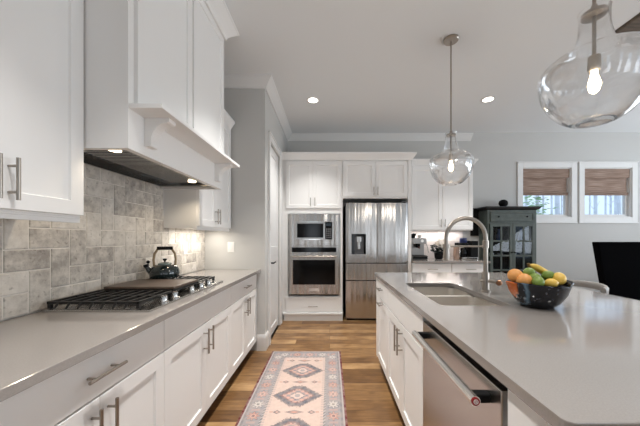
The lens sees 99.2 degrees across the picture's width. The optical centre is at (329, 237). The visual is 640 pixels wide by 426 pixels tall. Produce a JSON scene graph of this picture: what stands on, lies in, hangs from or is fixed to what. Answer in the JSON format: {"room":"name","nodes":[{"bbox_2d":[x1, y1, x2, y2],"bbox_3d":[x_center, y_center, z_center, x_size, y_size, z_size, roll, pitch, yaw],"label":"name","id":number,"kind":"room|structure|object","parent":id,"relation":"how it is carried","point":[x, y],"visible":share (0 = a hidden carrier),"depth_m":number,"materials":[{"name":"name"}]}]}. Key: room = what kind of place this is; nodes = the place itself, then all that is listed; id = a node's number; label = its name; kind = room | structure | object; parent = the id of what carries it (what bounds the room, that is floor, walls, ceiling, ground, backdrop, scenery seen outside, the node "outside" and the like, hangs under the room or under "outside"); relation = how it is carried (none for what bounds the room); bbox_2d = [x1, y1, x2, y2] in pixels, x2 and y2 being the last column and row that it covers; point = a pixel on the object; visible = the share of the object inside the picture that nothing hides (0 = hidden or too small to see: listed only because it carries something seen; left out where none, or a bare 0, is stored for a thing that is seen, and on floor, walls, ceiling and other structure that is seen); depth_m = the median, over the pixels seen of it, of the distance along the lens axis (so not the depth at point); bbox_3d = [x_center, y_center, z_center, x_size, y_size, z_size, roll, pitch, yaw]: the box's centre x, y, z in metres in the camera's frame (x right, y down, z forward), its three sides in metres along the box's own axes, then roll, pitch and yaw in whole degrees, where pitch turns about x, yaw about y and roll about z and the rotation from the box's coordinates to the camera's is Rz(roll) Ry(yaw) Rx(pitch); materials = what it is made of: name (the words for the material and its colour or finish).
{"room":"kitchen","nodes":[
{"label":"kitchen","id":0,"kind":"room"},
{"bbox_2d":[1,269,203,320],"bbox_3d":[-1.470,-0.285,0.760,0.120,3.110,7.920,0,0,0],"label":"wall","id":1,"kind":"structure","parent":0,"point":[203,269],"depth_m":1.26,"materials":[{"name":"grey tile"}]},
{"bbox_2d":[0,0,83,222],"bbox_3d":[-1.230,-0.677,0.873,0.351,1.225,0.690,0,0,0],"label":"upper cabinet","id":2,"kind":"object","parent":1,"relation":"attached to","point":[42,41],"visible":1,"depth_m":1.05,"materials":[{"name":"white wood"}]},
{"bbox_2d":[0,164,204,320],"bbox_3d":[-1.404,-0.087,1.803,0.012,0.885,2.506,0,0,0],"label":"backsplash","id":3,"kind":"structure","parent":1,"relation":"attached to","point":[120,229],"depth_m":1.61,"materials":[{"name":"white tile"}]},
{"bbox_2d":[183,242,186,254],"bbox_3d":[-1.393,0.105,2.630,0.009,0.116,0.074,0,0,0],"label":"wall outlet","id":4,"kind":"object","parent":3,"relation":"attached to","point":[184,243],"visible":1,"depth_m":2.61,"materials":[{"name":"white plastic"}]},
{"bbox_2d":[84,0,238,151],"bbox_3d":[-1.098,-1.192,1.755,0.616,1.174,1.256,0,0,0],"label":"upper cabinet","id":5,"kind":"object","parent":1,"relation":"attached to","point":[170,53],"visible":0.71,"depth_m":1.46,"materials":[{"name":"white wood"}]},
{"bbox_2d":[84,103,239,189],"bbox_3d":[-1.079,-0.503,1.755,0.654,0.203,1.066,0,0,0],"label":"range hood","id":6,"kind":"object","parent":5,"relation":"attached to","point":[146,142],"visible":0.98,"depth_m":1.48,"materials":[{"name":"white painted wood"},{"name":"steel"}]},
{"bbox_2d":[129,103,239,167],"bbox_3d":[-0.829,-0.594,1.750,0.153,0.022,1.052,0,0,0],"label":"mantel shelf","id":7,"kind":"object","parent":6,"relation":"attached to","point":[182,133],"depth_m":1.52,"materials":[{"name":"white wood"}]},
{"bbox_2d":[163,109,234,231],"bbox_3d":[-1.230,-0.677,2.661,0.351,1.225,0.738,0,0,0],"label":"upper cabinet","id":8,"kind":"object","parent":1,"relation":"attached to","point":[209,210],"visible":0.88,"depth_m":2.41,"materials":[{"name":"white wood"}]},
{"bbox_2d":[205,89,266,349],"bbox_3d":[-1.068,-0.265,3.110,0.684,3.070,0.100,0,0,0],"label":"wall","id":9,"kind":"structure","parent":0,"point":[247,108],"depth_m":3.06,"materials":[{"name":"grey paint"}]},
{"bbox_2d":[228,242,233,251],"bbox_3d":[-1.108,0.107,3.055,0.074,0.116,0.010,0,0,0],"label":"light switch","id":10,"kind":"object","parent":9,"relation":"attached to","point":[230,244],"visible":1,"depth_m":3.05,"materials":[{"name":"white plastic"}]},
{"bbox_2d":[224,74,472,140],"bbox_3d":[0.520,-1.728,3.845,3.860,0.105,1.750,0,0,0],"label":"trim","id":11,"kind":"structure","parent":9,"relation":"attached to","point":[231,81],"depth_m":4.63,"materials":[{"name":"white wood"}]},
{"bbox_2d":[267,94,287,335],"bbox_3d":[-0.776,-0.265,3.940,0.100,3.070,1.560,0,0,0],"label":"wall","id":12,"kind":"structure","parent":0,"point":[273,124],"depth_m":3.66,"materials":[{"name":"grey paint"}]},
{"bbox_2d":[257,331,268,350],"bbox_3d":[-0.762,1.180,3.119,0.105,0.180,0.151,0,0,0],"label":"baseboard","id":13,"kind":"structure","parent":12,"relation":"attached to","point":[262,339],"depth_m":3.04,"materials":[{"name":"white wood"}]},
{"bbox_2d":[268,131,281,344],"bbox_3d":[-0.735,0.005,3.615,0.113,2.530,0.830,0,0,0],"label":"door","id":14,"kind":"structure","parent":12,"relation":"in","point":[272,157],"depth_m":3.66,"materials":[{"name":"white wood"}]},
{"bbox_2d":[197,311,405,425],"bbox_3d":[2.595,1.310,0.760,8.210,0.080,8.120,0,0,0],"label":"floor","id":15,"kind":"structure","parent":0,"point":[369,398],"depth_m":2.58,"materials":[{"name":"brown wood"}]},
{"bbox_2d":[0,321,163,425],"bbox_3d":[-1.091,0.829,0.967,0.631,0.882,0.747,0,0,0],"label":"base cabinet","id":16,"kind":"object","parent":15,"relation":"on","point":[122,384],"visible":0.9,"depth_m":0.98,"materials":[{"name":"white wood"}]},
{"bbox_2d":[162,287,230,425],"bbox_3d":[-1.091,0.829,1.796,0.631,0.882,0.907,0,0,0],"label":"base cabinet","id":17,"kind":"object","parent":15,"relation":"on","point":[197,339],"visible":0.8,"depth_m":1.67,"materials":[{"name":"white wood"}]},
{"bbox_2d":[221,275,255,390],"bbox_3d":[-1.091,0.829,2.645,0.631,0.882,0.788,0,0,0],"label":"base cabinet","id":18,"kind":"object","parent":15,"relation":"on","point":[243,294],"visible":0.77,"depth_m":2.58,"materials":[{"name":"white wood"}]},
{"bbox_2d":[0,269,260,401],"bbox_3d":[-1.084,0.371,1.819,0.628,0.030,2.477,0,0,0],"label":"countertop","id":19,"kind":"structure","parent":18,"relation":"on","point":[36,347],"depth_m":1.01,"materials":[{"name":"beige stone"}]},
{"bbox_2d":[41,276,222,311],"bbox_3d":[-1.115,0.332,1.742,0.520,0.048,0.908,0,0,0],"label":"gas cooktop","id":20,"kind":"object","parent":19,"relation":"in","point":[102,300],"visible":0.71,"depth_m":1.42,"materials":[{"name":"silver metal"}]},
{"bbox_2d":[104,279,197,288],"bbox_3d":[-1.127,0.299,1.752,0.417,0.016,0.295,0,0,0],"label":"board","id":21,"kind":"object","parent":20,"relation":"on","point":[139,283],"visible":1,"depth_m":1.68,"materials":[{"name":"brown wood"}]},
{"bbox_2d":[143,246,179,278],"bbox_3d":[-1.251,0.188,2.062,0.202,0.239,0.208,0,0,18],"label":"tea kettle","id":22,"kind":"object","parent":20,"relation":"on","point":[162,270],"visible":1,"depth_m":2.01,"materials":[{"name":"black metal"}]},
{"bbox_2d":[235,351,347,425],"bbox_3d":[-0.256,1.265,1.800,0.757,0.008,2.440,0,0,0],"label":"runner rug","id":23,"kind":"object","parent":15,"relation":"on","point":[293,388],"visible":1,"depth_m":2.20,"materials":[{"name":"fabric"}]},
{"bbox_2d":[282,160,342,320],"bbox_3d":[-0.261,0.045,4.416,0.922,2.450,0.600,0,0,0],"label":"tall cabinet","id":24,"kind":"object","parent":15,"relation":"on","point":[308,187],"visible":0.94,"depth_m":4.16,"materials":[{"name":"white wood"}]},
{"bbox_2d":[289,246,339,295],"bbox_3d":[-0.235,0.508,4.351,0.780,0.754,0.548,0,0,0],"label":"wall oven","id":25,"kind":"object","parent":24,"relation":"in","point":[313,270],"visible":1,"depth_m":4.13,"materials":[{"name":"silver metal"}]},
{"bbox_2d":[289,214,339,245],"bbox_3d":[-0.235,-0.115,4.375,0.780,0.486,0.500,0,0,0],"label":"microwave","id":26,"kind":"object","parent":24,"relation":"in","point":[304,229],"visible":1,"depth_m":4.15,"materials":[{"name":"silver metal"}]},
{"bbox_2d":[344,202,407,319],"bbox_3d":[0.720,0.362,4.420,0.950,1.815,0.561,0,0,0],"label":"refrigerator","id":27,"kind":"object","parent":15,"relation":"on","point":[375,234],"visible":0.93,"depth_m":4.14,"materials":[{"name":"silver metal"}]},
{"bbox_2d":[343,160,410,271],"bbox_3d":[0.726,0.045,4.416,1.048,2.450,0.600,0,0,0],"label":"tall cabinet","id":28,"kind":"object","parent":15,"relation":"on","point":[363,181],"visible":0.82,"depth_m":4.16,"materials":[{"name":"white wood"}]},
{"bbox_2d":[282,152,416,160],"bbox_3d":[0.297,-1.235,4.408,2.041,0.110,0.618,0,0,0],"label":"crown molding","id":29,"kind":"structure","parent":28,"relation":"on","point":[286,156],"depth_m":4.13,"materials":[{"name":"white"}]},
{"bbox_2d":[376,277,387,377],"bbox_3d":[0.924,0.829,2.461,0.992,0.882,0.520,0,0,0],"label":"base cabinet","id":30,"kind":"object","parent":15,"relation":"on","point":[381,288],"visible":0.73,"depth_m":2.45,"materials":[{"name":"white wood"}]},
{"bbox_2d":[411,263,450,271],"bbox_3d":[1.550,0.829,4.394,0.591,0.882,0.645,0,0,0],"label":"base cabinet","id":31,"kind":"object","parent":15,"relation":"on","point":[415,267],"visible":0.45,"depth_m":4.11,"materials":[{"name":"white wood"}]},
{"bbox_2d":[411,258,490,262],"bbox_3d":[1.836,0.371,4.397,1.168,0.030,0.625,0,0,0],"label":"countertop","id":32,"kind":"structure","parent":31,"relation":"on","point":[430,260],"depth_m":4.08,"materials":[{"name":"beige stone"}]},
{"bbox_2d":[411,233,428,259],"bbox_3d":[1.460,0.144,4.494,0.261,0.423,0.332,0,0,0],"label":"espresso machine","id":33,"kind":"object","parent":32,"relation":"on","point":[417,244],"visible":0.83,"depth_m":4.40,"materials":[{"name":"silver metal"}]},
{"bbox_2d":[412,255,427,258],"bbox_3d":[1.458,0.318,4.425,0.225,0.056,0.150,0,0,0],"label":"drip tray","id":34,"kind":"object","parent":33,"relation":"on","point":[413,256],"depth_m":4.35,"materials":[{"name":"black"}]},
{"bbox_2d":[430,239,443,258],"bbox_3d":[1.806,0.187,4.482,0.276,0.338,0.242,0,0,0],"label":"flower pot","id":35,"kind":"object","parent":32,"relation":"on","point":[438,253],"visible":0.68,"depth_m":4.43,"materials":[{"name":"black ceramic"}]},
{"bbox_2d":[453,243,458,258],"bbox_3d":[2.100,0.221,4.505,0.050,0.270,0.110,0,0,0],"label":"knife block","id":36,"kind":"object","parent":32,"relation":"on","point":[455,249],"visible":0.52,"depth_m":4.48,"materials":[{"name":"beige wood"}]},
{"bbox_2d":[458,241,477,258],"bbox_3d":[2.264,0.205,4.520,0.292,0.300,0.240,0,0,0],"label":"coffee maker","id":37,"kind":"object","parent":32,"relation":"on","point":[466,252],"visible":0.89,"depth_m":4.42,"materials":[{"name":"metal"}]},
{"bbox_2d":[459,238,466,242],"bbox_3d":[2.222,0.045,4.520,0.116,0.080,0.116,0,0,0],"label":"canister","id":38,"kind":"object","parent":37,"relation":"on","point":[461,240],"visible":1,"depth_m":4.47,"materials":[{"name":"blue ceramic"}]},
{"bbox_2d":[387,287,494,425],"bbox_3d":[0.924,0.829,1.781,0.992,0.882,0.836,0,0,0],"label":"base cabinet","id":39,"kind":"object","parent":15,"relation":"on","point":[404,352],"visible":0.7,"depth_m":1.70,"materials":[{"name":"white wood"}]},
{"bbox_2d":[375,272,639,425],"bbox_3d":[1.105,0.371,1.646,1.299,0.030,2.248,0,0,0],"label":"countertop","id":40,"kind":"structure","parent":39,"relation":"on","point":[576,362],"depth_m":0.93,"materials":[{"name":"beige stone"}]},
{"bbox_2d":[412,287,498,305],"bbox_3d":[0.773,0.490,1.777,0.417,0.206,0.746,0,0,0],"label":"sink","id":41,"kind":"object","parent":40,"relation":"in","point":[447,296],"visible":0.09,"depth_m":1.82,"materials":[{"name":"silver metal"}]},
{"bbox_2d":[413,288,468,294],"bbox_3d":[0.773,0.493,1.992,0.392,0.199,0.290,0,0,0],"label":"basin","id":42,"kind":"object","parent":41,"relation":"in","point":[425,291],"depth_m":2.14,"materials":[{"name":"silver metal"}]},
{"bbox_2d":[426,296,496,305],"bbox_3d":[0.773,0.493,1.619,0.392,0.199,0.406,0,0,0],"label":"basin","id":43,"kind":"object","parent":41,"relation":"in","point":[442,300],"depth_m":1.82,"materials":[{"name":"silver metal"}]},
{"bbox_2d":[442,216,501,291],"bbox_3d":[0.927,0.107,1.789,0.359,0.496,0.094,0,0,9],"label":"kitchen faucet","id":44,"kind":"object","parent":40,"relation":"on","point":[485,280],"visible":1,"depth_m":1.78,"materials":[{"name":"silver metal"}]},
{"bbox_2d":[505,280,573,309],"bbox_3d":[1.086,0.287,1.410,0.299,0.137,0.271,0,0,0],"label":"fruit bowl","id":45,"kind":"object","parent":40,"relation":"on","point":[527,295],"visible":0.84,"depth_m":1.32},
{"bbox_2d":[507,269,521,281],"bbox_3d":[0.976,0.200,1.430,0.071,0.071,0.071,0,0,0],"label":"orange","id":46,"kind":"object","parent":45,"relation":"in","point":[512,275],"visible":0.89,"depth_m":1.41,"materials":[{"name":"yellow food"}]},
{"bbox_2d":[516,273,531,283],"bbox_3d":[0.998,0.221,1.395,0.074,0.074,0.074,0,0,0],"label":"orange","id":47,"kind":"object","parent":45,"relation":"in","point":[522,278],"visible":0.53,"depth_m":1.37,"materials":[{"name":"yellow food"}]},
{"bbox_2d":[523,268,535,274],"bbox_3d":[1.042,0.183,1.420,0.054,0.052,0.057,0,0,42],"label":"lime","id":48,"kind":"object","parent":45,"relation":"in","point":[528,271],"visible":0.61,"depth_m":1.40,"materials":[{"name":"green food"}]},
{"bbox_2d":[530,273,540,278],"bbox_3d":[1.045,0.207,1.385,0.057,0.051,0.054,0,0,33],"label":"lime","id":49,"kind":"object","parent":45,"relation":"in","point":[532,275],"visible":0.34,"depth_m":1.37,"materials":[{"name":"green food"}]},
{"bbox_2d":[527,263,547,273],"bbox_3d":[1.167,0.186,1.484,0.206,0.099,0.065,0,0,-21],"label":"banana bunch","id":50,"kind":"object","parent":45,"relation":"in","point":[537,268],"visible":0.62,"depth_m":1.45,"materials":[{"name":"yellow food"}]},
{"bbox_2d":[532,276,544,285],"bbox_3d":[1.032,0.220,1.345,0.056,0.054,0.058,0,0,0],"label":"lime","id":51,"kind":"object","parent":45,"relation":"in","point":[537,280],"visible":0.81,"depth_m":1.33,"materials":[{"name":"green food"}]},
{"bbox_2d":[541,271,553,279],"bbox_3d":[1.141,0.199,1.420,0.056,0.052,0.057,0,0,-43],"label":"lime","id":52,"kind":"object","parent":45,"relation":"in","point":[545,275],"visible":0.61,"depth_m":1.41,"materials":[{"name":"green food"}]},
{"bbox_2d":[544,278,558,286],"bbox_3d":[1.103,0.229,1.355,0.053,0.049,0.054,0,0,-31],"label":"lemon","id":53,"kind":"object","parent":45,"relation":"in","point":[551,282],"visible":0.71,"depth_m":1.34,"materials":[{"name":"yellow food"}]},
{"bbox_2d":[552,272,566,284],"bbox_3d":[1.176,0.212,1.395,0.066,0.065,0.066,0,0,0],"label":"lemon","id":54,"kind":"object","parent":45,"relation":"in","point":[561,278],"visible":0.8,"depth_m":1.37,"materials":[{"name":"yellow food"}]},
{"bbox_2d":[412,321,507,425],"bbox_3d":[0.731,0.833,1.048,0.658,0.875,0.621,0,0,0],"label":"dishwasher","id":55,"kind":"object","parent":15,"relation":"on","point":[457,390],"visible":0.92,"depth_m":0.99,"materials":[{"name":"silver metal"}]},
{"bbox_2d":[451,263,482,271],"bbox_3d":[2.124,0.829,4.394,0.551,0.882,0.645,0,0,0],"label":"base cabinet","id":56,"kind":"object","parent":15,"relation":"on","point":[455,267],"visible":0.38,"depth_m":4.11,"materials":[{"name":"white wood"}]},
{"bbox_2d":[477,206,541,272],"bbox_3d":[2.985,0.383,4.550,0.900,1.775,0.300,0,0,0],"label":"china hutch","id":57,"kind":"object","parent":15,"relation":"on","point":[509,219],"visible":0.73,"depth_m":4.44,"materials":[{"name":"green paint"}]},
{"bbox_2d":[496,229,499,239],"bbox_3d":[2.855,-0.035,4.580,0.090,0.210,0.090,0,0,0],"label":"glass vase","id":58,"kind":"object","parent":57,"relation":"on","point":[498,232],"visible":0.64,"depth_m":4.56,"materials":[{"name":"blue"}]},
{"bbox_2d":[498,200,507,205],"bbox_3d":[2.900,-0.568,4.540,0.140,0.125,0.140,0,0,0],"label":"round vase","id":59,"kind":"object","parent":57,"relation":"on","point":[501,202],"visible":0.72,"depth_m":4.49,"materials":[{"name":"black ceramic"}]},
{"bbox_2d":[489,256,531,257],"bbox_3d":[2.985,0.326,4.577,0.738,0.012,0.193,0,0,0],"label":"shelf","id":60,"kind":"object","parent":57,"relation":"attached to","point":[489,256],"depth_m":4.48,"materials":[{"name":"black wood"}]},
{"bbox_2d":[518,229,522,239],"bbox_3d":[3.225,-0.035,4.580,0.090,0.210,0.090,0,0,0],"label":"glass vase","id":61,"kind":"object","parent":57,"relation":"on","point":[520,235],"visible":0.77,"depth_m":4.56,"materials":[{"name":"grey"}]},
{"bbox_2d":[508,389,551,425],"bbox_3d":[0.944,0.829,0.646,0.952,0.882,0.162,0,0,0],"label":"base cabinet","id":62,"kind":"object","parent":15,"relation":"on","point":[520,413],"visible":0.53,"depth_m":0.67,"materials":[{"name":"white wood"}]},
{"bbox_2d":[567,279,608,293],"bbox_3d":[1.750,0.800,2.000,0.409,0.943,0.419,0,0,0],"label":"counter stool","id":63,"kind":"object","parent":15,"relation":"on","point":[603,288],"visible":0.21,"depth_m":1.99,"materials":[{"name":"grey"}]},
{"bbox_2d":[592,242,639,299],"bbox_3d":[3.190,0.659,3.190,0.576,1.222,0.500,0,0,0],"label":"chair","id":64,"kind":"object","parent":15,"relation":"on","point":[617,263],"visible":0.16,"depth_m":2.94,"materials":[{"name":"black fabric"}]},
{"bbox_2d":[203,0,639,132],"bbox_3d":[0.470,-1.880,0.760,3.960,0.200,8.120,0,0,0],"label":"ceiling","id":65,"kind":"structure","parent":0,"point":[372,66],"depth_m":2.62,"materials":[{"name":"white paint"}]},
{"bbox_2d":[306,96,319,103],"bbox_3d":[-0.213,-1.777,3.520,0.176,0.006,0.176,0,0,0],"label":"recessed light","id":66,"kind":"object","parent":65,"relation":"in","point":[313,100],"visible":1,"depth_m":3.52,"materials":[{"name":"white"}]},
{"bbox_2d":[429,34,474,185],"bbox_3d":[1.090,-1.127,2.440,0.377,1.304,0.377,0,0,0],"label":"pendant light","id":67,"kind":"object","parent":65,"relation":"hanging from","point":[451,39],"visible":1,"depth_m":2.43,"materials":[{"name":"clear glass"}]},
{"bbox_2d":[448,136,453,170],"bbox_3d":[1.090,-0.766,2.440,0.044,0.347,0.044,0,0,0],"label":"socket","id":68,"kind":"object","parent":67,"relation":"attached to","point":[451,157],"depth_m":2.43,"materials":[{"name":"silver metal"}]},
{"bbox_2d":[480,96,495,102],"bbox_3d":[2.040,-1.777,3.500,0.176,0.006,0.176,0,0,0],"label":"recessed light","id":69,"kind":"object","parent":65,"relation":"in","point":[488,98],"visible":1,"depth_m":3.50,"materials":[{"name":"white"}]},
{"bbox_2d":[537,0,639,128],"bbox_3d":[1.090,-1.127,1.120,0.377,1.304,0.377,0,0,0],"label":"pendant light","id":70,"kind":"object","parent":65,"relation":"hanging from","point":[594,64],"visible":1,"depth_m":1.11,"materials":[{"name":"clear glass"}]},
{"bbox_2d":[587,16,601,93],"bbox_3d":[1.090,-0.766,1.120,0.044,0.347,0.044,0,0,0],"label":"socket","id":71,"kind":"object","parent":70,"relation":"attached to","point":[594,64],"depth_m":1.11,"materials":[{"name":"silver metal"}]},
{"bbox_2d":[288,133,639,310],"bbox_3d":[2.645,-0.285,4.790,8.110,3.110,0.140,0,0,0],"label":"wall","id":72,"kind":"structure","parent":0,"point":[565,248],"depth_m":4.72,"materials":[{"name":"grey paint"}]},
{"bbox_2d":[411,231,462,257],"bbox_3d":[1.781,0.120,4.715,1.058,0.468,0.009,0,0,0],"label":"backsplash","id":73,"kind":"structure","parent":72,"relation":"attached to","point":[432,236],"depth_m":4.71,"materials":[{"name":"white tile"}]},
{"bbox_2d":[411,159,478,230],"bbox_3d":[1.813,-0.685,4.524,1.118,1.140,0.387,0,0,0],"label":"upper cabinet","id":74,"kind":"object","parent":72,"relation":"attached to","point":[434,206],"visible":0.97,"depth_m":4.38,"materials":[{"name":"white wood"}]},
{"bbox_2d":[470,208,478,235],"bbox_3d":[2.507,-0.268,4.705,0.135,0.475,0.029,0,0,0],"label":"wall panel","id":75,"kind":"object","parent":72,"relation":"attached to","point":[475,232],"visible":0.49,"depth_m":4.69,"materials":[{"name":"black wood"}]},
{"bbox_2d":[516,161,577,222],"bbox_3d":[3.765,-0.780,4.755,1.048,1.065,0.130,0,0,0],"label":"window","id":76,"kind":"structure","parent":72,"relation":"in","point":[569,215],"depth_m":4.70,"materials":[{"name":"white wood"}]},
{"bbox_2d":[523,169,568,194],"bbox_3d":[3.767,-0.964,4.751,0.815,0.458,0.038,0,0,0],"label":"roman shade","id":77,"kind":"object","parent":76,"relation":"attached to","point":[535,181],"visible":0.82,"depth_m":4.76,"materials":[{"name":"brown fabric"}]},
{"bbox_2d":[578,161,638,222],"bbox_3d":[4.822,-0.780,4.755,1.033,1.065,0.130,0,0,0],"label":"window","id":78,"kind":"structure","parent":72,"relation":"in","point":[629,214],"depth_m":4.70,"materials":[{"name":"white wood"}]},
{"bbox_2d":[585,169,629,194],"bbox_3d":[4.824,-0.964,4.751,0.800,0.458,0.038,0,0,0],"label":"roman shade","id":79,"kind":"object","parent":78,"relation":"attached to","point":[597,181],"visible":0.83,"depth_m":4.76,"materials":[{"name":"brown fabric"}]},
{"bbox_2d":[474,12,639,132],"bbox_3d":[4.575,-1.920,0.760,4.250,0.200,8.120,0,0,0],"label":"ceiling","id":80,"kind":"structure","parent":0,"point":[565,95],"depth_m":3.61,"materials":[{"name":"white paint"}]},
{"bbox_2d":[615,13,639,34],"bbox_3d":[3.049,-1.805,1.355,1.078,0.030,2.110,0,0,0],"label":"ceiling panel","id":81,"kind":"object","parent":80,"relation":"attached to","point":[633,24],"visible":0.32,"depth_m":2.31,"materials":[{"name":"brown wood"}]},
{"label":"outside","id":82,"kind":"structure","parent":0,"visible":0},
{"bbox_3d":[18.000,1.620,32.600,44.000,0.100,54.800,0,0,0],"label":"ground","id":83,"kind":"structure","parent":82,"visible":0},
{"bbox_2d":[523,195,557,213],"bbox_3d":[4.915,-0.002,6.634,0.941,3.145,1.124,0,0,0],"label":"evergreen shrub","id":84,"kind":"object","parent":83,"relation":"on","point":[536,198],"visible":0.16,"depth_m":6.52,"materials":[{"name":"green plant"}]},
{"bbox_2d":[551,195,552,213],"bbox_3d":[8.529,-3.458,10.456,0.340,10.056,0.370,0,0,0],"label":"bare tree","id":85,"kind":"object","parent":83,"relation":"on","point":[551,195],"visible":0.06,"depth_m":10.43,"materials":[{"name":"blue plant"}]},
{"bbox_2d":[555,195,560,213],"bbox_3d":[6.668,-3.160,8.005,0.313,9.460,0.297,0,0,9],"label":"bare tree","id":86,"kind":"object","parent":83,"relation":"on","point":[557,197],"visible":0.13,"depth_m":7.94,"materials":[{"name":"blue plant"}]},
{"bbox_2d":[589,195,591,213],"bbox_3d":[15.299,-3.233,16.051,0.352,9.606,0.254,0,0,0],"label":"bare tree","id":87,"kind":"object","parent":83,"relation":"on","point":[590,200],"visible":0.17,"depth_m":15.98,"materials":[{"name":"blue plant"}]},
{"bbox_2d":[589,195,599,213],"bbox_3d":[10.289,-3.707,10.521,0.352,10.554,0.384,0,0,0],"label":"bare tree","id":88,"kind":"object","parent":83,"relation":"on","point":[595,196],"visible":0.18,"depth_m":10.49,"materials":[{"name":"blue plant"}]},
{"bbox_2d":[604,195,606,213],"bbox_3d":[13.093,-3.370,12.899,0.351,9.880,0.359,0,0,0],"label":"bare tree","id":89,"kind":"object","parent":83,"relation":"on","point":[605,204],"visible":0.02,"depth_m":12.88,"materials":[{"name":"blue plant"}]},
{"bbox_2d":[607,195,613,213],"bbox_3d":[16.532,-2.874,15.999,0.389,8.889,0.389,0,0,0],"label":"bare tree","id":90,"kind":"object","parent":83,"relation":"on","point":[610,196],"visible":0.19,"depth_m":15.98,"materials":[{"name":"blue plant"}]},
{"bbox_2d":[614,195,616,213],"bbox_3d":[11.189,-3.933,10.614,0.365,11.007,0.331,0,0,0],"label":"bare tree","id":91,"kind":"object","parent":83,"relation":"on","point":[615,196],"visible":0.02,"depth_m":10.60,"materials":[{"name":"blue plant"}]},
{"bbox_2d":[617,195,620,213],"bbox_3d":[8.373,-3.877,7.912,0.300,10.894,0.308,0,0,0],"label":"bare tree","id":92,"kind":"object","parent":83,"relation":"on","point":[618,196],"visible":0.02,"depth_m":7.84,"materials":[{"name":"blue plant"}]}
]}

